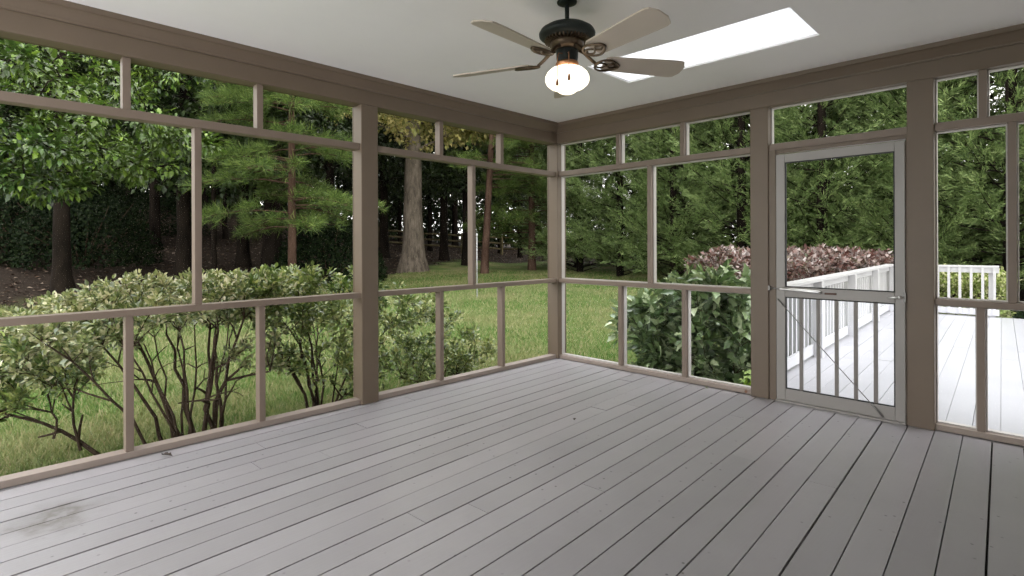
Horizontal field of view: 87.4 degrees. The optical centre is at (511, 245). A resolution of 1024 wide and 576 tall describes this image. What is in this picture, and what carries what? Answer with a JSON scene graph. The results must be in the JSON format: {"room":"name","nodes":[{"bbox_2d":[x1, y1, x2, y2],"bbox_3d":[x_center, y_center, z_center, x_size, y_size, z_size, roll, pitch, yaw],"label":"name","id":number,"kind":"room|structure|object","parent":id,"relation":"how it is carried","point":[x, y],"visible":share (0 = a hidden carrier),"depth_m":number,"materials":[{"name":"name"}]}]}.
{"room":"screened porch","nodes":[
{"label":"screened porch","id":0,"kind":"room"},
{"bbox_2d":[0,8,565,404],"bbox_3d":[-1.678,-0.028,3.872,0.151,2.608,6.347,0,0,45],"label":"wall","id":1,"kind":"structure","parent":0,"point":[15,26],"depth_m":4.29,"materials":[{"name":"beige paint"}]},
{"bbox_2d":[0,57,360,488],"bbox_3d":[-2.045,0.079,3.494,0.104,2.397,2.283,0,0,45],"label":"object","id":2,"kind":"structure","parent":1,"relation":"in","point":[124,112],"depth_m":3.40,"materials":[{"name":"beige paint"}]},
{"bbox_2d":[0,0,557,132],"bbox_3d":[-1.655,-1.284,3.741,0.080,0.096,6.200,0,0,45],"label":"trim","id":3,"kind":"structure","parent":1,"relation":"attached to","point":[64,11],"depth_m":3.58,"materials":[{"name":"beige paint"}]},
{"bbox_2d":[378,121,555,399],"bbox_3d":[-0.337,0.073,5.212,0.104,2.397,2.262,0,0,45],"label":"window","id":4,"kind":"structure","parent":1,"relation":"in","point":[438,156],"depth_m":5.12,"materials":[{"name":"beige paint"}]},
{"bbox_2d":[0,358,1023,575],"bbox_3d":[0.098,1.284,2.088,5.115,0.032,6.315,0,0,45],"label":"floor","id":5,"kind":"structure","parent":0,"point":[493,474],"depth_m":2.69,"materials":[{"name":"grey paint"}]},
{"bbox_2d":[935,440,1023,575],"bbox_3d":[0.098,1.457,2.088,5.115,0.305,6.315,0,0,45],"label":"floor gap","id":6,"kind":"object","parent":5,"relation":"attached to","point":[989,501],"depth_m":2.57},
{"bbox_2d":[66,0,1023,121],"bbox_3d":[0.088,-1.363,2.275,5.380,0.050,6.580,0,0,45],"label":"ceiling","id":7,"kind":"structure","parent":0,"point":[422,44],"depth_m":3.37,"materials":[{"name":"paint"}]},
{"bbox_2d":[453,0,684,97],"bbox_3d":[0.281,-1.085,2.909,1.347,0.507,1.312,0,0,45],"label":"ceiling fan","id":8,"kind":"object","parent":7,"relation":"hanging from","point":[566,37],"visible":1,"depth_m":2.85,"materials":[{"name":"beige wood"}]},
{"bbox_2d":[591,7,817,80],"bbox_3d":[1.267,-1.386,3.726,1.475,0.063,0.630,0,0,45],"label":"window","id":9,"kind":"structure","parent":7,"relation":"attached to","point":[780,26],"depth_m":3.53,"materials":[{"name":"glass"}]},
{"bbox_2d":[557,43,1023,430],"bbox_3d":[2.279,-0.042,4.308,5.147,2.608,0.147,0,0,45],"label":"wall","id":10,"kind":"structure","parent":0,"point":[919,78],"depth_m":3.73,"materials":[{"name":"beige paint"}]},
{"bbox_2d":[559,112,750,394],"bbox_3d":[1.298,0.067,5.274,2.100,2.397,0.104,0,0,45],"label":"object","id":11,"kind":"structure","parent":10,"relation":"in","point":[684,157],"depth_m":5.20,"materials":[{"name":"beige paint"}]},
{"bbox_2d":[557,23,1023,132],"bbox_3d":[2.247,-1.298,4.176,5.000,0.096,0.080,0,0,45],"label":"trim","id":12,"kind":"structure","parent":10,"relation":"attached to","point":[1011,35],"depth_m":4.05,"materials":[{"name":"beige paint"}]},
{"bbox_2d":[768,134,907,425],"bbox_3d":[2.447,0.243,4.079,0.923,2.036,0.142,0,0,45],"label":"door","id":13,"kind":"structure","parent":10,"relation":"in","point":[779,291],"depth_m":4.04,"materials":[{"name":"beige paint"}]},
{"bbox_2d":[769,85,906,150],"bbox_3d":[2.472,-0.955,4.108,0.923,0.361,0.096,0,0,45],"label":"window","id":14,"kind":"structure","parent":10,"relation":"in","point":[896,131],"depth_m":4.07,"materials":[{"name":"beige paint"}]},
{"bbox_2d":[934,64,1023,445],"bbox_3d":[3.180,0.060,3.402,0.772,2.397,0.104,0,0,45],"label":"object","id":15,"kind":"structure","parent":10,"relation":"in","point":[983,120],"depth_m":3.47,"materials":[{"name":"beige paint"}]},
{"label":"outside","id":16,"kind":"structure","parent":0,"visible":0},
{"bbox_2d":[0,204,1023,473],"bbox_3d":[-3.824,-1.939,35.654,72.000,7.165,84.000,0,0,45],"label":"ground","id":17,"kind":"structure","parent":16,"point":[29,280],"depth_m":20.10,"materials":[{"name":"brown soil"}]},
{"bbox_2d":[0,38,54,145],"bbox_3d":[-19.658,-5.666,19.097,6.632,11.574,6.350,0,0,45],"label":"tree","id":18,"kind":"object","parent":17,"relation":"on","point":[44,52],"visible":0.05,"depth_m":19.75,"materials":[{"name":"green plant"}]},
{"bbox_2d":[0,195,101,237],"bbox_3d":[-19.464,-1.452,19.998,5.956,2.643,6.065,0,0,11],"label":"bush","id":19,"kind":"object","parent":17,"relation":"on","point":[3,195],"visible":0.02,"depth_m":18.64,"materials":[{"name":"green plant"}]},
{"bbox_2d":[0,182,102,257],"bbox_3d":[-16.070,-0.949,17.730,4.621,2.850,4.389,0,0,27],"label":"bush","id":20,"kind":"object","parent":17,"relation":"on","point":[3,220],"visible":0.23,"depth_m":16.58,"materials":[{"name":"green plant"}]},
{"bbox_2d":[0,49,102,232],"bbox_3d":[-19.701,-6.204,21.281,6.628,12.227,6.245,0,0,45],"label":"oak tree","id":21,"kind":"object","parent":17,"relation":"on","point":[78,69],"visible":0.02,"depth_m":21.05,"materials":[{"name":"green plant"}]},
{"bbox_2d":[0,327,108,454],"bbox_3d":[-3.579,1.139,3.805,1.205,1.131,1.007,0,0,-43],"label":"shrub","id":22,"kind":"object","parent":17,"relation":"on","point":[13,393],"visible":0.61,"depth_m":3.82,"materials":[{"name":"green plant"}]},
{"bbox_2d":[0,44,113,212],"bbox_3d":[-19.550,-6.972,22.272,6.047,13.611,6.186,0,0,-5],"label":"tree","id":23,"kind":"object","parent":17,"relation":"on","point":[25,44],"visible":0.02,"depth_m":21.44,"materials":[{"name":"green plant"}]},
{"bbox_2d":[0,185,164,270],"bbox_3d":[-13.808,-0.633,17.256,4.144,2.821,4.024,0,0,-13],"label":"bush","id":24,"kind":"object","parent":17,"relation":"on","point":[110,212],"visible":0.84,"depth_m":16.48,"materials":[{"name":"green plant"}]},
{"bbox_2d":[31,55,135,205],"bbox_3d":[-28.091,-9.747,34.175,7.532,15.701,8.258,0,0,15],"label":"tree","id":25,"kind":"object","parent":17,"relation":"on","point":[112,178],"visible":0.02,"depth_m":34.70,"materials":[{"name":"green plant"}]},
{"bbox_2d":[30,52,147,226],"bbox_3d":[-18.752,-5.135,24.083,5.637,9.838,5.398,0,0,45],"label":"tree","id":26,"kind":"object","parent":17,"relation":"on","point":[85,156],"visible":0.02,"depth_m":23.89,"materials":[{"name":"green plant"}]},
{"bbox_2d":[31,94,146,206],"bbox_3d":[-28.244,-11.432,37.142,7.632,18.277,7.914,0,0,18],"label":"tree","id":27,"kind":"object","parent":17,"relation":"on","point":[69,94],"visible":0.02,"depth_m":36.88,"materials":[{"name":"green plant"}]},
{"bbox_2d":[0,39,230,292],"bbox_3d":[-9.983,-3.480,12.074,6.653,9.921,12.059,0,0,-36],"label":"maple tree","id":28,"kind":"object","parent":17,"relation":"on","point":[54,150],"visible":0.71,"depth_m":9.12,"materials":[{"name":"green plant"}]},
{"bbox_2d":[100,168,147,205],"bbox_3d":[-27.648,-10.219,39.976,8.258,15.701,7.532,0,0,22],"label":"tree","id":29,"kind":"object","parent":17,"relation":"on","point":[139,188],"visible":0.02,"depth_m":38.49,"materials":[{"name":"green plant"}]},
{"bbox_2d":[43,180,209,237],"bbox_3d":[-17.285,-1.595,23.843,6.262,2.641,6.154,0,0,-9],"label":"bush","id":30,"kind":"object","parent":17,"relation":"on","point":[168,204],"visible":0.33,"depth_m":23.42,"materials":[{"name":"green plant"}]},
{"bbox_2d":[80,66,174,224],"bbox_3d":[-20.376,-7.673,27.938,7.232,13.964,7.083,0,0,-15],"label":"tree","id":31,"kind":"object","parent":17,"relation":"on","point":[86,66],"visible":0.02,"depth_m":27.84,"materials":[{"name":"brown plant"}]},
{"bbox_2d":[69,53,209,248],"bbox_3d":[-14.489,-6.263,21.774,5.987,13.475,6.124,0,0,-20],"label":"tree","id":32,"kind":"object","parent":17,"relation":"on","point":[154,197],"visible":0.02,"depth_m":21.83,"materials":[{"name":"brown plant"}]},
{"bbox_2d":[0,267,316,443],"bbox_3d":[-2.799,0.935,4.218,2.534,1.525,1.629,0,0,-42],"label":"shrub","id":33,"kind":"object","parent":17,"relation":"on","point":[103,297],"visible":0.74,"depth_m":4.01,"materials":[{"name":"green plant"}]},
{"bbox_2d":[73,59,251,278],"bbox_3d":[-10.733,-4.928,17.594,5.940,12.503,6.435,0,0,-3],"label":"oak tree","id":34,"kind":"object","parent":17,"relation":"on","point":[183,261],"visible":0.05,"depth_m":17.30,"materials":[{"name":"green plant"}]},
{"bbox_2d":[141,104,220,209],"bbox_3d":[-25.060,-11.257,40.068,7.914,18.277,7.632,0,0,25],"label":"tree","id":35,"kind":"object","parent":17,"relation":"on","point":[173,194],"visible":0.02,"depth_m":39.85,"materials":[{"name":"green plant"}]},
{"bbox_2d":[161,101,205,216],"bbox_3d":[-21.821,-8.858,34.328,7.536,14.856,7.695,0,0,31],"label":"tree","id":36,"kind":"object","parent":17,"relation":"on","point":[161,101],"visible":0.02,"depth_m":33.84,"materials":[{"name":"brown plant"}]},
{"bbox_2d":[175,97,207,210],"bbox_3d":[-22.136,-8.950,38.023,6.557,14.428,6.410,0,0,25],"label":"tree","id":37,"kind":"object","parent":17,"relation":"on","point":[204,196],"visible":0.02,"depth_m":37.81,"materials":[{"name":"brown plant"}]},
{"bbox_2d":[86,59,316,271],"bbox_3d":[-9.652,-3.856,17.081,6.242,10.712,6.480,0,0,-39],"label":"oak tree","id":38,"kind":"object","parent":17,"relation":"on","point":[193,106],"visible":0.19,"depth_m":16.41,"materials":[{"name":"green plant"}]},
{"bbox_2d":[169,166,252,211],"bbox_3d":[-23.920,-9.874,41.831,7.532,15.701,8.258,0,0,28],"label":"tree","id":39,"kind":"object","parent":17,"relation":"on","point":[170,166],"visible":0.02,"depth_m":40.54,"materials":[{"name":"green plant"}]},
{"bbox_2d":[174,98,283,238],"bbox_3d":[-14.426,-5.075,27.077,5.620,10.243,5.870,0,0,23],"label":"tree","id":40,"kind":"object","parent":17,"relation":"on","point":[224,228],"visible":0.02,"depth_m":26.89,"materials":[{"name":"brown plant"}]},
{"bbox_2d":[210,170,262,211],"bbox_3d":[-22.336,-11.191,43.843,7.632,18.277,7.914,0,0,31],"label":"tree","id":41,"kind":"object","parent":17,"relation":"on","point":[221,170],"visible":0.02,"depth_m":42.76,"materials":[{"name":"green plant"}]},
{"bbox_2d":[162,70,323,267],"bbox_3d":[-10.236,-5.005,20.031,6.394,12.143,6.368,0,0,45],"label":"oak tree","id":42,"kind":"object","parent":17,"relation":"on","point":[243,257],"visible":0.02,"depth_m":19.84,"materials":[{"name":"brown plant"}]},
{"bbox_2d":[206,110,287,228],"bbox_3d":[-15.367,-6.003,31.894,6.064,11.053,6.334,0,0,-22],"label":"tree","id":43,"kind":"object","parent":17,"relation":"on","point":[206,110],"visible":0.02,"depth_m":31.89,"materials":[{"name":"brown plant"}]},
{"bbox_2d":[219,181,313,217],"bbox_3d":[-19.018,-9.189,42.062,8.258,15.701,7.532,0,0,34],"label":"tree","id":44,"kind":"object","parent":17,"relation":"on","point":[285,205],"visible":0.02,"depth_m":40.26,"materials":[{"name":"green plant"}]},
{"bbox_2d":[193,80,352,269],"bbox_3d":[-8.822,-5.277,19.675,6.098,13.297,6.322,0,0,20],"label":"oak tree","id":45,"kind":"object","parent":17,"relation":"on","point":[270,242],"visible":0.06,"depth_m":19.21,"materials":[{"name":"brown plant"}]},
{"bbox_2d":[170,78,389,282],"bbox_3d":[-6.115,-3.924,15.237,5.345,11.187,5.828,0,0,-12],"label":"pine tree","id":46,"kind":"object","parent":17,"relation":"on","point":[295,195],"visible":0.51,"depth_m":14.53,"materials":[{"name":"green plant"}]},
{"bbox_2d":[257,116,349,216],"bbox_3d":[-17.205,-10.227,43.967,7.914,18.277,7.632,0,0,38],"label":"tree","id":47,"kind":"object","parent":17,"relation":"on","point":[307,116],"visible":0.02,"depth_m":42.88,"materials":[{"name":"green plant"}]},
{"bbox_2d":[259,109,351,238],"bbox_3d":[-11.607,-5.220,29.928,5.614,10.840,5.498,0,0,8],"label":"tree","id":48,"kind":"object","parent":17,"relation":"on","point":[319,176],"visible":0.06,"depth_m":29.99,"materials":[{"name":"green plant"}]},
{"bbox_2d":[190,260,448,407],"bbox_3d":[-1.788,0.914,5.286,1.562,1.556,2.332,0,0,45],"label":"shrub","id":49,"kind":"object","parent":17,"relation":"on","point":[306,313],"visible":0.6,"depth_m":4.90,"materials":[{"name":"green plant"}]},
{"bbox_2d":[0,209,644,307],"bbox_3d":[-8.493,-0.636,31.739,36.436,4.191,40.893,0,0,37],"label":"fallen leaves","id":50,"kind":"object","parent":17,"relation":"on","point":[166,246],"visible":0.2,"depth_m":22.06,"materials":[{"name":"brown plant"}]},
{"bbox_2d":[296,161,351,229],"bbox_3d":[-14.570,-8.428,45.155,7.532,15.701,8.258,0,0,41],"label":"tree","id":51,"kind":"object","parent":17,"relation":"on","point":[337,183],"visible":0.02,"depth_m":43.42,"materials":[{"name":"green plant"}]},
{"bbox_2d":[271,216,387,284],"bbox_3d":[-6.527,0.215,18.980,3.968,2.452,4.209,0,0,45],"label":"bush","id":52,"kind":"object","parent":17,"relation":"on","point":[316,241],"visible":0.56,"depth_m":18.19,"materials":[{"name":"green plant"}]},
{"bbox_2d":[282,102,392,257],"bbox_3d":[-8.962,-6.481,26.316,6.622,14.904,6.774,0,0,3],"label":"tree","id":53,"kind":"object","parent":17,"relation":"on","point":[330,167],"visible":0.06,"depth_m":25.85,"materials":[{"name":"green plant"}]},
{"bbox_2d":[307,111,394,241],"bbox_3d":[-11.031,-5.525,34.948,6.566,11.458,6.287,0,0,-44],"label":"tree","id":54,"kind":"object","parent":17,"relation":"on","point":[346,184],"visible":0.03,"depth_m":34.22,"materials":[{"name":"green plant"}]},
{"bbox_2d":[319,139,403,237],"bbox_3d":[-11.878,-9.236,44.165,7.632,18.277,7.914,0,0,44],"label":"tree","id":55,"kind":"object","parent":17,"relation":"on","point":[348,218],"visible":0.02,"depth_m":43.27,"materials":[{"name":"green plant"}]},
{"bbox_2d":[322,103,404,179],"bbox_3d":[-9.645,-7.350,36.222,6.990,15.381,6.833,0,0,-19],"label":"tree","id":56,"kind":"object","parent":17,"relation":"on","point":[322,103],"visible":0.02,"depth_m":35.28,"materials":[{"name":"green plant"}]},
{"bbox_2d":[0,269,729,475],"bbox_3d":[-2.409,1.347,14.733,16.414,0.594,23.182,0,0,25],"label":"grass","id":57,"kind":"structure","parent":17,"relation":"on","point":[580,298],"depth_m":7.48,"materials":[{"name":"green plant"}]},
{"bbox_2d":[338,114,428,257],"bbox_3d":[-7.091,-5.730,29.365,6.264,13.350,6.587,0,0,-21],"label":"oak tree","id":58,"kind":"object","parent":17,"relation":"on","point":[383,182],"visible":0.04,"depth_m":28.78,"materials":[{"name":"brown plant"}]},
{"bbox_2d":[378,124,438,244],"bbox_3d":[-8.473,-5.579,40.073,6.798,11.864,6.509,0,0,24],"label":"tree","id":59,"kind":"object","parent":17,"relation":"on","point":[398,202],"visible":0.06,"depth_m":39.86,"materials":[{"name":"green plant"}]},
{"bbox_2d":[378,140,439,238],"bbox_3d":[-9.886,-7.734,46.903,7.532,15.701,8.258,0,0,-43],"label":"tree","id":60,"kind":"object","parent":17,"relation":"on","point":[393,214],"visible":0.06,"depth_m":45.53,"materials":[{"name":"green plant"}]},
{"bbox_2d":[388,123,462,250],"bbox_3d":[-5.807,-5.138,35.837,6.077,11.732,5.951,0,0,-36],"label":"tree","id":61,"kind":"object","parent":17,"relation":"on","point":[430,196],"visible":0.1,"depth_m":35.85,"materials":[{"name":"green plant"}]},
{"bbox_2d":[393,141,461,241],"bbox_3d":[-7.552,-8.943,48.996,7.632,18.277,7.914,0,0,-40],"label":"tree","id":62,"kind":"object","parent":17,"relation":"on","point":[437,227],"visible":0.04,"depth_m":47.71,"materials":[{"name":"green plant"}]},
{"bbox_2d":[323,104,537,272],"bbox_3d":[-2.824,-5.154,23.249,11.073,13.356,8.527,0,0,-6],"label":"tree","id":63,"kind":"object","parent":17,"relation":"on","point":[413,256],"visible":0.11,"depth_m":23.18,"materials":[{"name":"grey plant"}]},
{"bbox_2d":[379,305,496,386],"bbox_3d":[-0.868,1.145,5.835,1.289,0.991,1.071,0,0,-42],"label":"shrub","id":64,"kind":"object","parent":17,"relation":"on","point":[405,341],"visible":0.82,"depth_m":5.74,"materials":[{"name":"green plant"}]},
{"bbox_2d":[391,121,486,260],"bbox_3d":[-3.810,-5.646,29.692,6.339,13.485,6.412,0,0,12],"label":"oak tree","id":65,"kind":"object","parent":17,"relation":"on","point":[443,249],"visible":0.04,"depth_m":29.32,"materials":[{"name":"green plant"}]},
{"bbox_2d":[427,145,480,245],"bbox_3d":[-4.182,-7.345,41.836,7.045,15.857,7.207,0,0,-41],"label":"tree","id":66,"kind":"object","parent":17,"relation":"on","point":[455,206],"visible":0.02,"depth_m":41.80,"materials":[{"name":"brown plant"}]},
{"bbox_2d":[378,227,541,254],"bbox_3d":[-3.347,-0.207,36.000,10.963,1.987,0.214,0,0,-11],"label":"rail fence","id":67,"kind":"object","parent":17,"relation":"on","point":[501,242],"visible":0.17,"depth_m":35.89,"materials":[{"name":"wood"}]},
{"bbox_2d":[420,122,512,265],"bbox_3d":[-2.320,-4.917,27.083,6.042,12.397,5.884,0,0,-38],"label":"oak tree","id":68,"kind":"object","parent":17,"relation":"on","point":[447,171],"visible":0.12,"depth_m":26.61,"materials":[{"name":"green plant"}]},
{"bbox_2d":[432,146,506,246],"bbox_3d":[-3.903,-7.226,47.866,8.258,15.701,7.532,0,0,-36],"label":"tree","id":69,"kind":"object","parent":17,"relation":"on","point":[460,209],"visible":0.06,"depth_m":46.66,"materials":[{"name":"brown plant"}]},
{"bbox_2d":[476,233,477,295],"bbox_3d":[-0.955,0.672,14.600,0.060,2.000,0.058,0,0,45],"label":"pole","id":70,"kind":"object","parent":17,"relation":"on","point":[476,233],"visible":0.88,"depth_m":14.59,"materials":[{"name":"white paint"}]},
{"bbox_2d":[443,131,546,273],"bbox_3d":[-0.691,-4.287,22.129,4.630,11.600,5.879,0,0,5],"label":"pine tree","id":71,"kind":"object","parent":17,"relation":"on","point":[484,268],"visible":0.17,"depth_m":22.32,"materials":[{"name":"green plant"}]},
{"bbox_2d":[460,149,536,247],"bbox_3d":[-1.105,-8.332,46.836,7.914,18.277,7.632,0,0,-33],"label":"tree","id":72,"kind":"object","parent":17,"relation":"on","point":[479,202],"visible":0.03,"depth_m":45.57,"materials":[{"name":"green plant"}]},
{"bbox_2d":[461,141,537,253],"bbox_3d":[-0.834,-5.136,38.112,6.731,12.269,7.030,0,0,2],"label":"tree","id":73,"kind":"object","parent":17,"relation":"on","point":[483,193],"visible":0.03,"depth_m":37.86,"materials":[{"name":"green plant"}]},
{"bbox_2d":[490,155,545,247],"bbox_3d":[1.260,-6.908,47.127,7.532,15.701,8.258,0,0,-30],"label":"tree","id":74,"kind":"object","parent":17,"relation":"on","point":[516,227],"visible":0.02,"depth_m":45.28,"materials":[{"name":"green plant"}]},
{"bbox_2d":[476,143,571,257],"bbox_3d":[0.611,-5.127,34.010,7.262,12.674,6.953,0,0,-21],"label":"tree","id":75,"kind":"object","parent":17,"relation":"on","point":[519,253],"visible":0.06,"depth_m":33.91,"materials":[{"name":"green plant"}]},
{"bbox_2d":[462,137,596,270],"bbox_3d":[0.792,-4.384,24.629,6.485,11.678,5.530,0,0,-6],"label":"pine tree","id":76,"kind":"object","parent":17,"relation":"on","point":[530,214],"visible":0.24,"depth_m":24.35,"materials":[{"name":"green plant"}]},
{"bbox_2d":[506,144,592,260],"bbox_3d":[2.201,-4.598,28.382,5.349,11.633,5.173,0,0,-18],"label":"cypress tree","id":77,"kind":"object","parent":17,"relation":"on","point":[519,207],"visible":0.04,"depth_m":27.82,"materials":[{"name":"green plant"}]},
{"bbox_2d":[513,143,593,246],"bbox_3d":[3.344,-8.156,44.041,7.632,18.277,7.914,0,0,-27],"label":"tree","id":78,"kind":"object","parent":17,"relation":"on","point":[591,143],"visible":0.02,"depth_m":43.66,"materials":[{"name":"green plant"}]},
{"bbox_2d":[522,137,615,266],"bbox_3d":[3.170,-5.226,26.685,5.562,13.024,5.486,0,0,32],"label":"cypress tree","id":79,"kind":"object","parent":17,"relation":"on","point":[574,198],"visible":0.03,"depth_m":25.90,"materials":[{"name":"green plant"}]},
{"bbox_2d":[521,137,633,272],"bbox_3d":[2.797,-4.398,23.097,5.349,11.633,5.173,0,0,45],"label":"cypress tree","id":80,"kind":"object","parent":17,"relation":"on","point":[580,266],"visible":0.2,"depth_m":22.64,"materials":[{"name":"green plant"}]},
{"bbox_2d":[566,130,688,276],"bbox_3d":[4.063,-5.042,20.873,5.486,13.024,5.562,0,0,30],"label":"cypress tree","id":81,"kind":"object","parent":17,"relation":"on","point":[593,240],"visible":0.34,"depth_m":20.59,"materials":[{"name":"green plant"}]},
{"bbox_2d":[570,134,694,264],"bbox_3d":[6.601,-6.298,28.311,8.258,15.701,7.532,0,0,-4],"label":"tree","id":82,"kind":"object","parent":17,"relation":"on","point":[593,144],"visible":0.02,"depth_m":28.30,"materials":[{"name":"green plant"}]},
{"bbox_2d":[591,128,690,270],"bbox_3d":[5.930,-3.906,24.106,4.873,10.537,4.694,0,0,23],"label":"cypress tree","id":83,"kind":"object","parent":17,"relation":"on","point":[627,144],"visible":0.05,"depth_m":23.61,"materials":[{"name":"green plant"}]},
{"bbox_2d":[600,120,747,280],"bbox_3d":[5.522,-3.756,18.698,4.694,10.537,4.873,0,0,-24],"label":"cypress tree","id":84,"kind":"object","parent":17,"relation":"on","point":[673,192],"visible":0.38,"depth_m":18.23,"materials":[{"name":"green plant"}]},
{"bbox_2d":[603,257,750,384],"bbox_3d":[1.830,0.938,5.922,2.055,1.659,1.390,0,0,45],"label":"hydrangea shrub","id":85,"kind":"object","parent":17,"relation":"on","point":[659,338],"visible":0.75,"depth_m":5.55,"materials":[{"name":"green plant"}]},
{"bbox_2d":[625,120,736,274],"bbox_3d":[7.079,-4.399,21.596,5.173,11.633,5.349,0,0,-43],"label":"cypress tree","id":86,"kind":"object","parent":17,"relation":"on","point":[686,186],"visible":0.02,"depth_m":21.19,"materials":[{"name":"green plant"}]},
{"bbox_2d":[627,121,750,253],"bbox_3d":[9.059,-7.589,25.865,7.914,18.277,7.632,0,0,22],"label":"tree","id":87,"kind":"object","parent":17,"relation":"on","point":[711,121],"visible":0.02,"depth_m":24.44,"materials":[{"name":"green plant"}]},
{"bbox_2d":[691,374,750,387],"bbox_3d":[2.012,1.427,4.949,0.954,0.391,0.804,0,0,-7],"label":"plant","id":88,"kind":"object","parent":17,"relation":"on","point":[745,381],"visible":0.02,"depth_m":5.17,"materials":[{"name":"green plant"}]},
{"bbox_2d":[661,107,816,264],"bbox_3d":[8.548,-5.070,19.553,5.562,13.024,5.486,0,0,-12],"label":"cypress tree","id":89,"kind":"object","parent":17,"relation":"on","point":[721,120],"visible":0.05,"depth_m":19.10,"materials":[{"name":"green plant"}]},
{"bbox_2d":[657,103,840,271],"bbox_3d":[7.221,-4.979,16.932,5.486,13.024,5.562,0,0,-31],"label":"cypress tree","id":90,"kind":"object","parent":17,"relation":"on","point":[741,192],"visible":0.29,"depth_m":16.57,"materials":[{"name":"green plant"}]},
{"bbox_2d":[676,100,873,264],"bbox_3d":[10.663,-6.165,22.963,8.258,15.701,7.532,0,0,-42],"label":"tree","id":91,"kind":"object","parent":17,"relation":"on","point":[748,115],"visible":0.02,"depth_m":21.99,"materials":[{"name":"green plant"}]},
{"bbox_2d":[684,243,893,321],"bbox_3d":[5.876,0.789,11.058,4.832,1.694,1.875,0,0,-23],"label":"hedge","id":92,"kind":"object","parent":17,"relation":"on","point":[804,262],"visible":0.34,"depth_m":10.51,"materials":[{"name":"red plant"}]},
{"bbox_2d":[746,97,892,274],"bbox_3d":[10.082,-3.820,17.850,4.873,10.537,4.694,0,0,-20],"label":"cypress tree","id":93,"kind":"object","parent":17,"relation":"on","point":[835,116],"visible":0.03,"depth_m":17.07,"materials":[{"name":"green plant"}]},
{"bbox_2d":[735,93,904,275],"bbox_3d":[8.855,-4.278,15.038,5.173,11.633,5.349,0,0,14],"label":"cypress tree","id":94,"kind":"object","parent":17,"relation":"on","point":[822,167],"visible":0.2,"depth_m":14.51,"materials":[{"name":"green plant"}]},
{"bbox_2d":[749,91,906,245],"bbox_3d":[12.673,-7.508,20.701,7.914,18.277,7.632,0,0,-16],"label":"tree","id":95,"kind":"object","parent":17,"relation":"on","point":[904,91],"visible":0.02,"depth_m":19.56,"materials":[{"name":"green plant"}]},
{"bbox_2d":[805,82,996,266],"bbox_3d":[11.723,-4.374,16.338,5.349,11.633,5.173,0,0,4],"label":"cypress tree","id":96,"kind":"object","parent":17,"relation":"on","point":[967,82],"visible":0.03,"depth_m":16.16,"materials":[{"name":"green plant"}]},
{"bbox_2d":[787,310,1023,434],"bbox_3d":[6.226,1.266,6.059,4.231,0.032,7.588,0,0,42],"label":"deck","id":97,"kind":"object","parent":17,"relation":"on","point":[956,333],"visible":0.48,"depth_m":5.39,"materials":[{"name":"paint"}]},
{"bbox_2d":[787,264,893,369],"bbox_3d":[4.737,0.821,7.488,0.165,0.905,7.270,0,0,42],"label":"deck railing","id":98,"kind":"object","parent":97,"relation":"on","point":[869,278],"visible":0.55,"depth_m":6.75,"materials":[{"name":"white paint"}]},
{"bbox_2d":[886,265,998,316],"bbox_3d":[7.752,0.810,9.723,1.620,0.905,0.165,0,0,42],"label":"deck railing","id":99,"kind":"object","parent":97,"relation":"on","point":[991,270],"visible":0.48,"depth_m":9.37,"materials":[{"name":"white paint"}]},
{"bbox_2d":[811,75,1023,281],"bbox_3d":[10.343,-3.743,13.901,4.694,10.537,4.873,0,0,-25],"label":"cypress tree","id":100,"kind":"object","parent":17,"relation":"on","point":[885,99],"visible":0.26,"depth_m":13.35,"materials":[{"name":"green plant"}]},
{"bbox_2d":[830,71,1023,261],"bbox_3d":[14.725,-6.149,18.767,7.532,15.701,8.258,0,0,10],"label":"tree","id":101,"kind":"object","parent":17,"relation":"on","point":[993,73],"visible":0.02,"depth_m":17.37,"materials":[{"name":"green plant"}]},
{"bbox_2d":[860,68,1023,301],"bbox_3d":[11.334,-4.973,12.277,5.486,13.024,5.562,0,0,-32],"label":"cypress tree","id":102,"kind":"object","parent":17,"relation":"on","point":[1012,92],"visible":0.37,"depth_m":12.05,"materials":[{"name":"green plant"}]},
{"bbox_2d":[861,68,1023,288],"bbox_3d":[12.776,-5.062,14.757,5.486,13.024,5.562,0,0,35],"label":"cypress tree","id":103,"kind":"object","parent":17,"relation":"on","point":[970,83],"visible":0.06,"depth_m":14.03,"materials":[{"name":"green plant"}]},
{"bbox_2d":[938,263,1017,317],"bbox_3d":[8.474,0.965,10.306,1.988,1.254,1.172,0,0,42],"label":"hedge","id":104,"kind":"object","parent":17,"relation":"on","point":[1000,277],"visible":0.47,"depth_m":9.88,"materials":[{"name":"green plant"}]},
{"bbox_2d":[939,71,1023,278],"bbox_3d":[16.398,-7.496,16.213,7.632,18.277,7.914,0,0,36],"label":"tree","id":105,"kind":"object","parent":17,"relation":"on","point":[1002,71],"visible":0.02,"depth_m":16.93,"materials":[{"name":"green plant"}]},
{"bbox_2d":[964,67,1023,277],"bbox_3d":[14.034,-3.812,13.189,4.694,10.537,4.873,0,0,26],"label":"cypress tree","id":106,"kind":"object","parent":17,"relation":"on","point":[1022,72],"visible":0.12,"depth_m":13.67,"materials":[{"name":"green plant"}]},
{"bbox_2d":[971,67,1023,274],"bbox_3d":[12.758,-4.277,10.454,5.173,11.633,5.349,0,0,13],"label":"cypress tree","id":107,"kind":"object","parent":17,"relation":"on","point":[1020,240],"visible":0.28,"depth_m":12.19,"materials":[{"name":"green plant"}]},
{"bbox_2d":[1010,310,1023,318],"bbox_3d":[9.771,1.244,8.810,2.423,0.598,1.574,0,0,41],"label":"boxwood hedge","id":108,"kind":"object","parent":17,"relation":"on","point":[1020,314],"visible":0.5,"depth_m":9.31,"materials":[{"name":"green plant"}]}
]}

